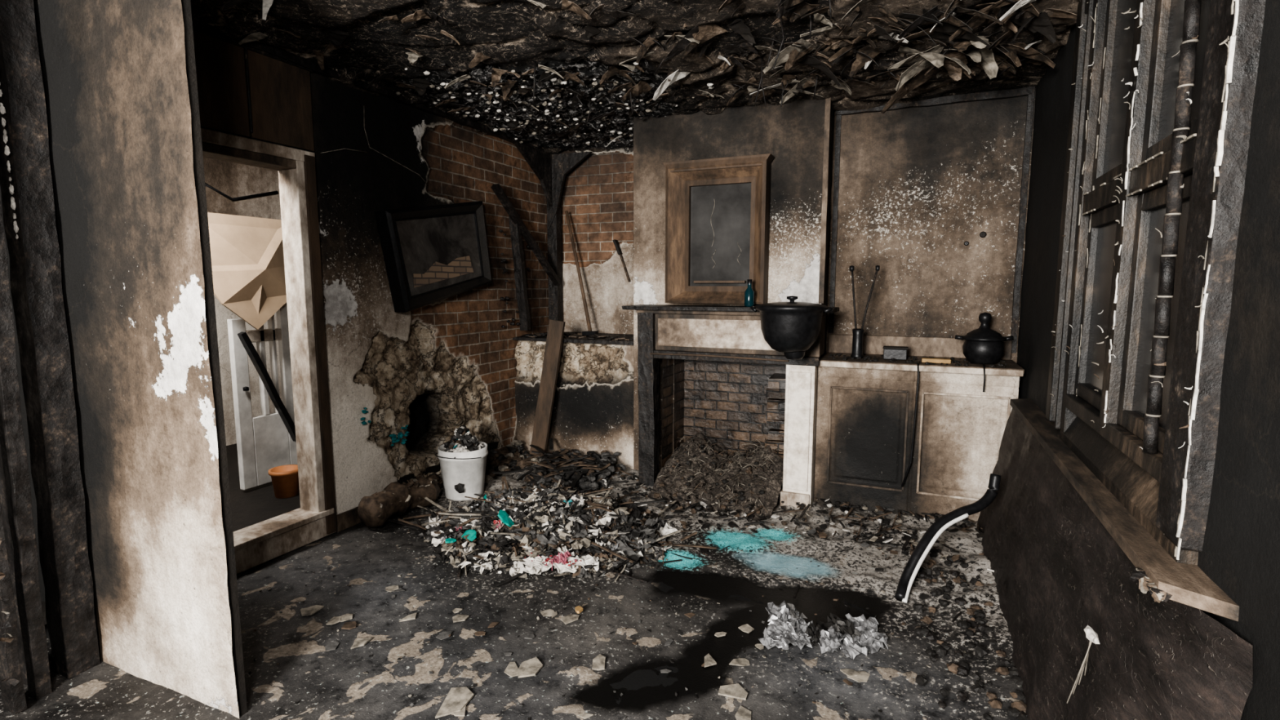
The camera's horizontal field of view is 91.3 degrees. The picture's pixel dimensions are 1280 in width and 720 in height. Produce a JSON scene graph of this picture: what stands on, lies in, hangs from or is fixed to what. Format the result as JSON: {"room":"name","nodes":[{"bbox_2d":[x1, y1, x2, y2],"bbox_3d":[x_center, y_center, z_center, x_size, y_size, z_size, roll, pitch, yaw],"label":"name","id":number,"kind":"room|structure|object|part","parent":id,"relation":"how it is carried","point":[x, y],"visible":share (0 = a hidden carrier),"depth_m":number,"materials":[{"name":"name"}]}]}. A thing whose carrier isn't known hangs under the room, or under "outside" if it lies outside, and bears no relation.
{"room":"fire-damaged room","nodes":[
{"label":"fire-damaged room","id":0,"kind":"room"},
{"bbox_2d":[0,0,239,718],"bbox_3d":[-1.907,-0.184,2.094,1.420,2.570,0.012,3,7,23],"label":"wall","id":1,"kind":"structure","parent":0,"point":[113,72],"depth_m":1.96,"materials":[{"name":"beige paint"}]},
{"bbox_2d":[0,0,100,678],"bbox_3d":[-1.981,-0.132,2.058,0.143,2.472,0.114,3,7,23],"label":"jamb","id":2,"kind":"object","parent":1,"relation":"attached to","point":[26,186],"depth_m":2.05,"materials":[{"name":"black wood"}]},
{"bbox_2d":[181,0,247,715],"bbox_3d":[-1.709,-0.127,2.036,0.995,2.470,0.020,3,7,23],"label":"wall","id":3,"kind":"structure","parent":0,"point":[197,157],"depth_m":1.85,"materials":[{"name":"black wood"}]},
{"bbox_2d":[203,157,282,445],"bbox_3d":[-3.221,-0.491,4.331,0.008,2.350,3.800,3,7,23],"label":"wall","id":4,"kind":"structure","parent":0,"point":[233,180],"depth_m":4.72,"materials":[{"name":"paint"}]},
{"bbox_2d":[41,441,498,624],"bbox_3d":[-2.407,0.743,4.119,1.820,0.050,3.800,3,7,23],"label":"floor","id":5,"kind":"structure","parent":0,"point":[254,505],"depth_m":3.51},
{"bbox_2d":[226,302,297,489],"bbox_3d":[-2.203,0.116,3.712,0.119,1.250,0.360,3,7,23],"label":"door leaf","id":6,"kind":"structure","parent":5,"relation":"on","point":[264,442],"depth_m":3.71,"materials":[{"name":"white wood"}]},
{"bbox_2d":[207,212,286,329],"bbox_3d":[-2.202,-0.496,3.573,0.112,0.640,0.600,3,7,23],"label":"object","id":7,"kind":"object","parent":6,"relation":"attached to","point":[246,252],"visible":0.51,"depth_m":3.52,"materials":[{"name":"beige paper"}]},
{"bbox_3d":[-2.189,0.172,3.710,0.054,0.694,0.308,4,8,29],"label":"handle","id":8,"kind":"part","parent":6,"relation":"part of","materials":[{"name":"black metal"}]},
{"bbox_2d":[268,464,299,498],"bbox_3d":[-2.031,0.700,3.596,0.170,0.155,0.170,3,7,23],"label":"flower pot","id":9,"kind":"object","parent":5,"relation":"on","point":[285,478],"visible":0.89,"depth_m":3.55,"materials":[{"name":"ceramic"}]},
{"bbox_2d":[200,54,548,515],"bbox_3d":[-1.588,-0.358,3.890,0.316,2.490,3.560,3,7,23],"label":"wall","id":10,"kind":"structure","parent":0,"point":[435,369],"depth_m":3.87,"materials":[{"name":"paint"}]},
{"bbox_2d":[192,26,314,151],"bbox_3d":[-1.871,-1.220,2.713,0.026,0.420,1.040,3,7,23],"label":"wall panel","id":11,"kind":"object","parent":10,"relation":"attached to","point":[278,95],"depth_m":2.89,"materials":[{"name":"brown wood"}]},
{"bbox_2d":[200,128,315,170],"bbox_3d":[-1.923,-0.956,2.763,0.145,0.095,1.010,3,7,23],"label":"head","id":12,"kind":"object","parent":10,"relation":"attached to","point":[217,145],"visible":0.38,"depth_m":2.90},
{"bbox_2d":[278,154,337,534],"bbox_3d":[-1.740,-0.049,3.285,0.150,1.980,0.100,3,7,23],"label":"door frame","id":13,"kind":"structure","parent":10,"relation":"attached to","point":[298,186],"depth_m":3.24,"materials":[{"name":"white paint"}]},
{"bbox_2d":[191,18,545,151],"bbox_3d":[-1.417,-1.550,3.711,0.048,0.048,3.248,3,7,23],"label":"trim","id":14,"kind":"structure","parent":10,"relation":"attached to","point":[328,72],"depth_m":3.40,"materials":[{"name":"brown wood"}]},
{"bbox_2d":[320,105,428,185],"bbox_3d":[-1.494,-1.242,3.578,0.009,0.362,0.782,3,7,23],"label":"loose wire","id":15,"kind":"object","parent":10,"relation":"attached to","point":[363,105],"visible":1,"depth_m":3.49,"materials":[{"name":"plastic"},{"name":"metal"}]},
{"bbox_2d":[336,473,443,532],"bbox_3d":[-1.500,0.855,3.820,0.023,0.093,0.843,3,7,23],"label":"baseboard","id":16,"kind":"structure","parent":10,"relation":"attached to","point":[348,518],"depth_m":3.50,"materials":[{"name":"paint"}]},
{"bbox_2d":[373,200,491,312],"bbox_3d":[-1.282,-0.691,4.023,0.100,0.740,0.960,3,7,23],"label":"picture frame","id":17,"kind":"object","parent":10,"relation":"attached to","point":[432,254],"visible":1,"depth_m":3.94,"materials":[{"name":"charred wood"},{"name":"dark glass"},{"name":"brick"}]},
{"bbox_3d":[-1.271,-0.692,4.020,0.003,0.570,0.806,3,7,23],"label":"glass","id":18,"kind":"part","parent":17,"relation":"part of","materials":[{"name":"glass"}]},
{"bbox_2d":[0,453,1026,719],"bbox_3d":[-0.401,1.026,2.564,3.920,0.086,5.320,3,7,23],"label":"floor","id":19,"kind":"structure","parent":0,"point":[325,685],"depth_m":2.42,"materials":[{"name":"grey concrete"}]},
{"bbox_2d":[0,191,52,714],"bbox_3d":[-1.990,-0.112,1.909,0.148,2.474,0.363,-6,9,-41],"label":"wooden post","id":20,"kind":"object","parent":19,"relation":"on","point":[24,653],"visible":1,"depth_m":1.97,"materials":[{"name":"black wood"}]},
{"bbox_2d":[233,507,336,573],"bbox_3d":[-1.930,0.921,2.984,0.175,0.145,1.020,3,7,23],"label":"threshold","id":21,"kind":"object","parent":19,"relation":"on","point":[255,544],"visible":0.38,"depth_m":3.13,"materials":[{"name":"white paint"}]},
{"bbox_2d":[357,475,440,528],"bbox_3d":[-1.401,0.815,3.645,0.224,0.218,0.529,3,7,23],"label":"log","id":22,"kind":"object","parent":19,"relation":"on","point":[374,510],"visible":0.99,"depth_m":3.57,"materials":[{"name":"wood"}]},
{"bbox_2d":[435,425,488,501],"bbox_3d":[-1.135,0.644,3.995,0.316,0.455,0.334,3,7,23],"label":"bucket","id":23,"kind":"object","parent":19,"relation":"on","point":[462,460],"visible":1,"depth_m":3.91,"materials":[{"name":"plastic"}]},
{"bbox_2d":[360,407,626,493],"bbox_3d":[-0.812,0.559,4.063,1.062,0.688,1.530,3,7,23],"label":"rubble","id":24,"kind":"object","parent":19,"relation":"on","point":[584,469],"visible":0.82,"depth_m":4.33,"materials":[{"name":"paint"}]},
{"bbox_2d":[529,319,565,456],"bbox_3d":[-0.693,0.212,4.684,0.275,1.028,0.108,-3,7,-21],"label":"plank","id":25,"kind":"object","parent":19,"relation":"on","point":[555,332],"visible":0.95,"depth_m":4.67,"materials":[{"name":"brown wood"}]},
{"bbox_2d":[386,475,717,587],"bbox_3d":[-0.491,0.837,3.470,1.884,0.295,1.378,3,7,23],"label":"debris pile","id":26,"kind":"object","parent":19,"relation":"on","point":[499,530],"visible":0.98,"depth_m":3.20,"materials":[{"name":"paint"}]},
{"bbox_2d":[509,549,599,576],"bbox_3d":[-0.396,0.953,2.926,0.417,0.101,0.164,0,7,-3],"label":"paper scraps","id":27,"kind":"object","parent":26,"relation":"on","point":[562,562],"visible":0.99,"depth_m":2.92,"materials":[{"name":"white paper"}]},
{"bbox_2d":[248,469,1027,719],"bbox_3d":[0.053,0.969,2.902,3.085,0.089,2.615,3,7,23],"label":"debris","id":28,"kind":"object","parent":19,"relation":"on","point":[455,701],"visible":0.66,"depth_m":2.57,"materials":[{"name":"paint"}]},
{"bbox_2d":[622,304,839,520],"bbox_3d":[0.543,0.274,3.993,1.325,1.236,0.800,3,7,23],"label":"fireplace mantel","id":29,"kind":"object","parent":19,"relation":"on","point":[744,424],"visible":0.98,"depth_m":4.04,"materials":[{"name":"wood"}]},
{"bbox_2d":[662,153,774,303],"bbox_3d":[0.486,-0.814,3.996,0.698,0.900,0.135,3,7,23],"label":"mirror","id":30,"kind":"object","parent":29,"relation":"on","point":[717,210],"visible":1,"depth_m":4.01,"materials":[{"name":"brown wood"}]},
{"bbox_3d":[0.518,-0.797,4.028,0.409,0.644,0.014,3,7,23],"label":"glass","id":31,"kind":"part","parent":30,"relation":"part of","materials":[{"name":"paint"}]},
{"bbox_2d":[622,304,839,315],"bbox_3d":[0.548,-0.315,3.934,1.325,0.054,0.311,3,7,23],"label":"mantel shelf","id":32,"kind":"object","parent":29,"relation":"attached to","point":[642,309],"depth_m":3.92,"materials":[{"name":"brown wood"}]},
{"bbox_3d":[0.546,-0.016,3.891,1.100,0.050,0.081,3,7,23],"label":"mantel lintel trim","id":33,"kind":"part","parent":29,"relation":"part of","materials":[{"name":"brown wood"}]},
{"bbox_2d":[744,279,754,306],"bbox_3d":[0.668,-0.409,3.823,0.060,0.165,0.060,3,7,23],"label":"bottle","id":34,"kind":"object","parent":29,"relation":"on","point":[749,292],"visible":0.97,"depth_m":3.80,"materials":[{"name":"teal glass"}]},
{"bbox_2d":[750,295,833,359],"bbox_3d":[0.833,-0.180,3.460,0.392,0.348,0.392,-3,7,-22],"label":"cooking pot","id":35,"kind":"object","parent":29,"relation":"on","point":[791,328],"visible":1,"depth_m":3.33,"materials":[{"name":"black metal"}]},
{"bbox_2d":[758,600,888,659],"bbox_3d":[0.697,1.033,2.380,0.462,0.103,0.315,3,7,23],"label":"foil","id":36,"kind":"object","parent":19,"relation":"on","point":[786,626],"visible":1,"depth_m":2.35,"materials":[{"name":"grey metal"}]},
{"bbox_2d":[813,333,1024,521],"bbox_3d":[1.636,0.391,3.772,1.060,1.030,0.490,3,7,23],"label":"base cabinet","id":37,"kind":"object","parent":19,"relation":"on","point":[866,405],"visible":0.85,"depth_m":3.63,"materials":[{"name":"paint"}]},
{"bbox_2d":[849,265,879,358],"bbox_3d":[1.348,-0.292,3.790,0.172,0.558,0.076,3,7,23],"label":"vase","id":38,"kind":"object","parent":37,"relation":"on","point":[857,340],"visible":0.94,"depth_m":3.79,"materials":[{"name":"black metal"}]},
{"bbox_2d":[882,346,908,359],"bbox_3d":[1.528,-0.042,3.746,0.140,0.073,0.100,3,7,23],"label":"tin box","id":39,"kind":"object","parent":37,"relation":"on","point":[899,353],"visible":0.98,"depth_m":3.71,"materials":[{"name":"black metal"}]},
{"bbox_2d":[921,357,951,364],"bbox_3d":[1.691,0.003,3.575,0.150,0.023,0.060,3,7,23],"label":"wood block","id":40,"kind":"object","parent":37,"relation":"on","point":[923,359],"visible":1,"depth_m":3.55,"materials":[{"name":"beige wood"}]},
{"bbox_2d":[901,360,985,487],"bbox_3d":[1.696,0.375,3.519,0.389,0.724,0.119,3,7,23],"label":"hanging cable","id":41,"kind":"object","parent":37,"relation":"hanging from","point":[917,362],"visible":1,"depth_m":3.52,"materials":[{"name":"black rubber"}]},
{"bbox_2d":[955,311,1013,364],"bbox_3d":[1.947,-0.127,3.546,0.223,0.288,0.223,-3,7,-21],"label":"lidded pot","id":42,"kind":"object","parent":37,"relation":"on","point":[984,344],"visible":0.99,"depth_m":3.49,"materials":[{"name":"black metal"}]},
{"bbox_2d":[894,473,1000,603],"bbox_3d":[1.355,0.769,2.779,0.628,0.481,0.108,-3,8,-27],"label":"hose","id":43,"kind":"object","parent":19,"relation":"on","point":[940,525],"visible":1,"depth_m":2.77,"materials":[{"name":"black rubber"},{"name":"white plastic"}]},
{"bbox_2d":[514,340,633,468],"bbox_3d":[-0.479,0.319,4.798,1.090,0.930,0.099,3,7,23],"label":"wall","id":44,"kind":"structure","parent":0,"point":[593,407],"depth_m":4.75,"materials":[{"name":"beige paint"}]},
{"bbox_2d":[512,331,633,345],"bbox_3d":[-0.393,-0.186,4.942,1.053,0.057,0.651,3,7,23],"label":"shelf ledge","id":45,"kind":"object","parent":44,"relation":"attached to","point":[568,337],"visible":0.7,"depth_m":4.76,"materials":[{"name":"brown wood"}]},
{"bbox_2d":[490,142,592,330],"bbox_3d":[-0.744,-0.922,4.860,0.423,1.462,0.881,3,7,23],"label":"charred timbers","id":46,"kind":"object","parent":45,"relation":"on","point":[551,170],"visible":1,"depth_m":5.08,"materials":[{"name":"brown wood"}]},
{"bbox_2d":[564,210,598,335],"bbox_3d":[-0.500,-0.713,5.051,0.099,1.009,0.452,-6,9,-40],"label":"handle","id":47,"kind":"object","parent":45,"relation":"on","point":[590,332],"visible":0.98,"depth_m":5.07,"materials":[{"name":"brown wood"}]},
{"bbox_2d":[560,146,633,334],"bbox_3d":[-0.249,-0.815,5.191,1.090,1.890,0.030,3,7,23],"label":"wall","id":48,"kind":"structure","parent":0,"point":[597,193],"depth_m":5.21,"materials":[{"name":"brick"}]},
{"bbox_2d":[612,239,630,281],"bbox_3d":[-0.147,-0.809,5.105,0.146,0.342,0.052,3,7,23],"label":"tool","id":49,"kind":"object","parent":48,"relation":"hanging from","point":[615,242],"visible":1,"depth_m":5.09,"materials":[{"name":"black metal"}]},
{"bbox_2d":[633,270,634,457],"bbox_3d":[0.098,-0.454,4.691,0.007,2.490,0.710,3,7,23],"label":"chimney","id":50,"kind":"object","parent":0,"point":[633,270],"depth_m":4.49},
{"bbox_2d":[190,0,1079,154],"bbox_3d":[-0.238,-1.388,2.276,3.620,0.087,5.250,3,7,23],"label":"ceiling","id":51,"kind":"structure","parent":0,"point":[522,32],"depth_m":2.93,"materials":[{"name":"black plant"}]},
{"bbox_2d":[204,182,278,201],"bbox_3d":[-2.070,-1.115,3.140,0.020,0.632,0.512,3,7,23],"label":"wires","id":52,"kind":"object","parent":51,"relation":"hanging from","point":[273,193],"visible":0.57,"depth_m":3.23,"materials":[{"name":"black metal"}]},
{"bbox_2d":[219,0,1081,148],"bbox_3d":[0.214,-1.383,3.108,3.500,0.230,3.015,3,7,23],"label":"debris","id":53,"kind":"object","parent":51,"relation":"attached to","point":[928,63],"visible":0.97,"depth_m":2.91,"materials":[{"name":"paint"},{"name":"pale plaster"}]},
{"bbox_2d":[633,98,825,471],"bbox_3d":[0.538,-0.385,4.115,1.270,2.490,0.008,3,7,23],"label":"chimney breast","id":54,"kind":"object","parent":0,"point":[793,132],"depth_m":3.95,"materials":[{"name":"grey paint"}]},
{"bbox_2d":[820,105,834,357],"bbox_3d":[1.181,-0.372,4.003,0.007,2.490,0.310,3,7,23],"label":"pipe","id":55,"kind":"object","parent":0,"point":[832,113],"depth_m":3.98,"materials":[{"name":"metal"}]},
{"bbox_2d":[825,88,1035,363],"bbox_3d":[1.754,-0.361,3.915,1.140,2.490,0.026,3,7,23],"label":"wall","id":56,"kind":"structure","parent":0,"point":[917,184],"depth_m":3.84,"materials":[{"name":"paint"}]},
{"bbox_2d":[818,86,1035,353],"bbox_3d":[1.671,-0.808,3.728,1.108,1.519,0.329,3,7,23],"label":"trim","id":57,"kind":"structure","parent":56,"relation":"attached to","point":[1029,91],"depth_m":3.72,"materials":[{"name":"brown wood"}]},
{"bbox_2d":[964,231,986,245],"bbox_3d":[2.004,-0.726,3.743,0.116,0.080,0.016,3,7,23],"label":"hole","id":58,"kind":"object","parent":56,"relation":"attached to","point":[982,234],"visible":1,"depth_m":3.72,"materials":[{"name":"black metal"}]},
{"bbox_2d":[1017,0,1279,719],"bbox_3d":[1.268,-0.070,1.477,0.008,2.490,4.920,3,7,23],"label":"wall","id":59,"kind":"structure","parent":0,"point":[1240,553],"depth_m":1.16,"materials":[{"name":"paint"}]},
{"bbox_2d":[1066,625,1099,703],"bbox_3d":[1.016,0.701,1.422,0.057,0.182,0.044,-3,7,-22],"label":"strip","id":60,"kind":"object","parent":59,"relation":"attached to","point":[1091,634],"visible":1,"depth_m":1.42,"materials":[{"name":"white paper"}]},
{"bbox_2d":[977,408,1253,719],"bbox_3d":[1.453,0.717,2.303,0.193,0.730,2.484,3,7,22],"label":"wall panel","id":61,"kind":"object","parent":59,"relation":"attached to","point":[1059,572],"depth_m":1.71,"materials":[{"name":"black wood"}]},
{"bbox_2d":[1009,398,1239,621],"bbox_3d":[1.518,0.276,2.222,0.162,0.178,2.359,3,7,23],"label":"sill","id":62,"kind":"structure","parent":59,"relation":"attached to","point":[1122,495],"depth_m":1.60,"materials":[{"name":"brown wood"}]},
{"bbox_2d":[1065,0,1198,482],"bbox_3d":[1.418,-0.504,1.782,0.074,1.482,1.012,3,7,23],"label":"sash","id":63,"kind":"object","parent":59,"relation":"attached to","point":[1123,428],"visible":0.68,"depth_m":1.76,"materials":[{"name":"paint"}]},
{"bbox_2d":[1084,222,1116,392],"bbox_3d":[1.563,-0.178,2.124,0.005,0.551,0.226,3,7,23],"label":"window","id":64,"kind":"structure","parent":63,"relation":"attached to","point":[1106,236],"depth_m":2.12,"materials":[{"name":"grey glass"}]},
{"bbox_2d":[1102,0,1136,174],"bbox_3d":[1.563,-0.913,2.035,0.005,0.568,0.227,3,7,23],"label":"window","id":65,"kind":"structure","parent":63,"relation":"attached to","point":[1117,117],"depth_m":2.04,"materials":[{"name":"grey glass"}]},
{"bbox_2d":[1132,206,1165,417],"bbox_3d":[1.368,-0.125,1.682,0.005,0.551,0.117,3,7,23],"label":"window","id":66,"kind":"structure","parent":63,"relation":"attached to","point":[1154,247],"depth_m":1.68,"materials":[{"name":"grey glass"}]},
{"bbox_2d":[1157,0,1185,142],"bbox_3d":[1.368,-0.756,1.606,0.005,0.359,0.116,3,7,23],"label":"window","id":67,"kind":"structure","parent":63,"relation":"attached to","point":[1175,35],"depth_m":1.61,"materials":[{"name":"grey glass"}]},
{"bbox_2d":[1159,199,1190,429],"bbox_3d":[1.295,-0.105,1.515,0.005,0.551,0.053,3,7,23],"label":"window","id":68,"kind":"structure","parent":63,"relation":"attached to","point":[1185,204],"depth_m":1.51,"materials":[{"name":"grey glass"}]},
{"bbox_2d":[1190,0,1210,122],"bbox_3d":[1.294,-0.694,1.443,0.005,0.273,0.057,3,7,23],"label":"window","id":69,"kind":"structure","parent":63,"relation":"attached to","point":[1205,4],"depth_m":1.44,"materials":[{"name":"grey glass"}]},
{"bbox_2d":[1049,2,1229,449],"bbox_3d":[1.402,-0.527,1.827,0.054,1.501,1.384,3,7,23],"label":"flakes","id":70,"kind":"object","parent":59,"relation":"attached to","point":[1135,73],"visible":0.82,"depth_m":1.76,"materials":[{"name":"paint"}]},
{"bbox_2d":[1045,0,1266,552],"bbox_3d":[1.443,-0.492,1.856,0.089,1.643,1.444,3,7,23],"label":"trim","id":71,"kind":"structure","parent":59,"relation":"attached to","point":[1228,192],"depth_m":1.30,"materials":[{"name":"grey wood"}]},
{"bbox_2d":[1078,0,1239,559],"bbox_3d":[1.355,-0.469,1.734,0.012,1.662,1.157,3,7,23],"label":"scorched edge","id":72,"kind":"object","parent":59,"relation":"attached to","point":[1228,67],"visible":1,"depth_m":1.25,"materials":[{"name":"paint"}]},
{"bbox_2d":[1142,0,1201,453],"bbox_3d":[1.227,-0.477,1.425,0.030,1.411,0.034,3,7,23],"label":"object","id":73,"kind":"object","parent":59,"relation":"attached to","point":[1192,13],"visible":0.98,"depth_m":1.44,"materials":[{"name":"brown wood"}]}
]}

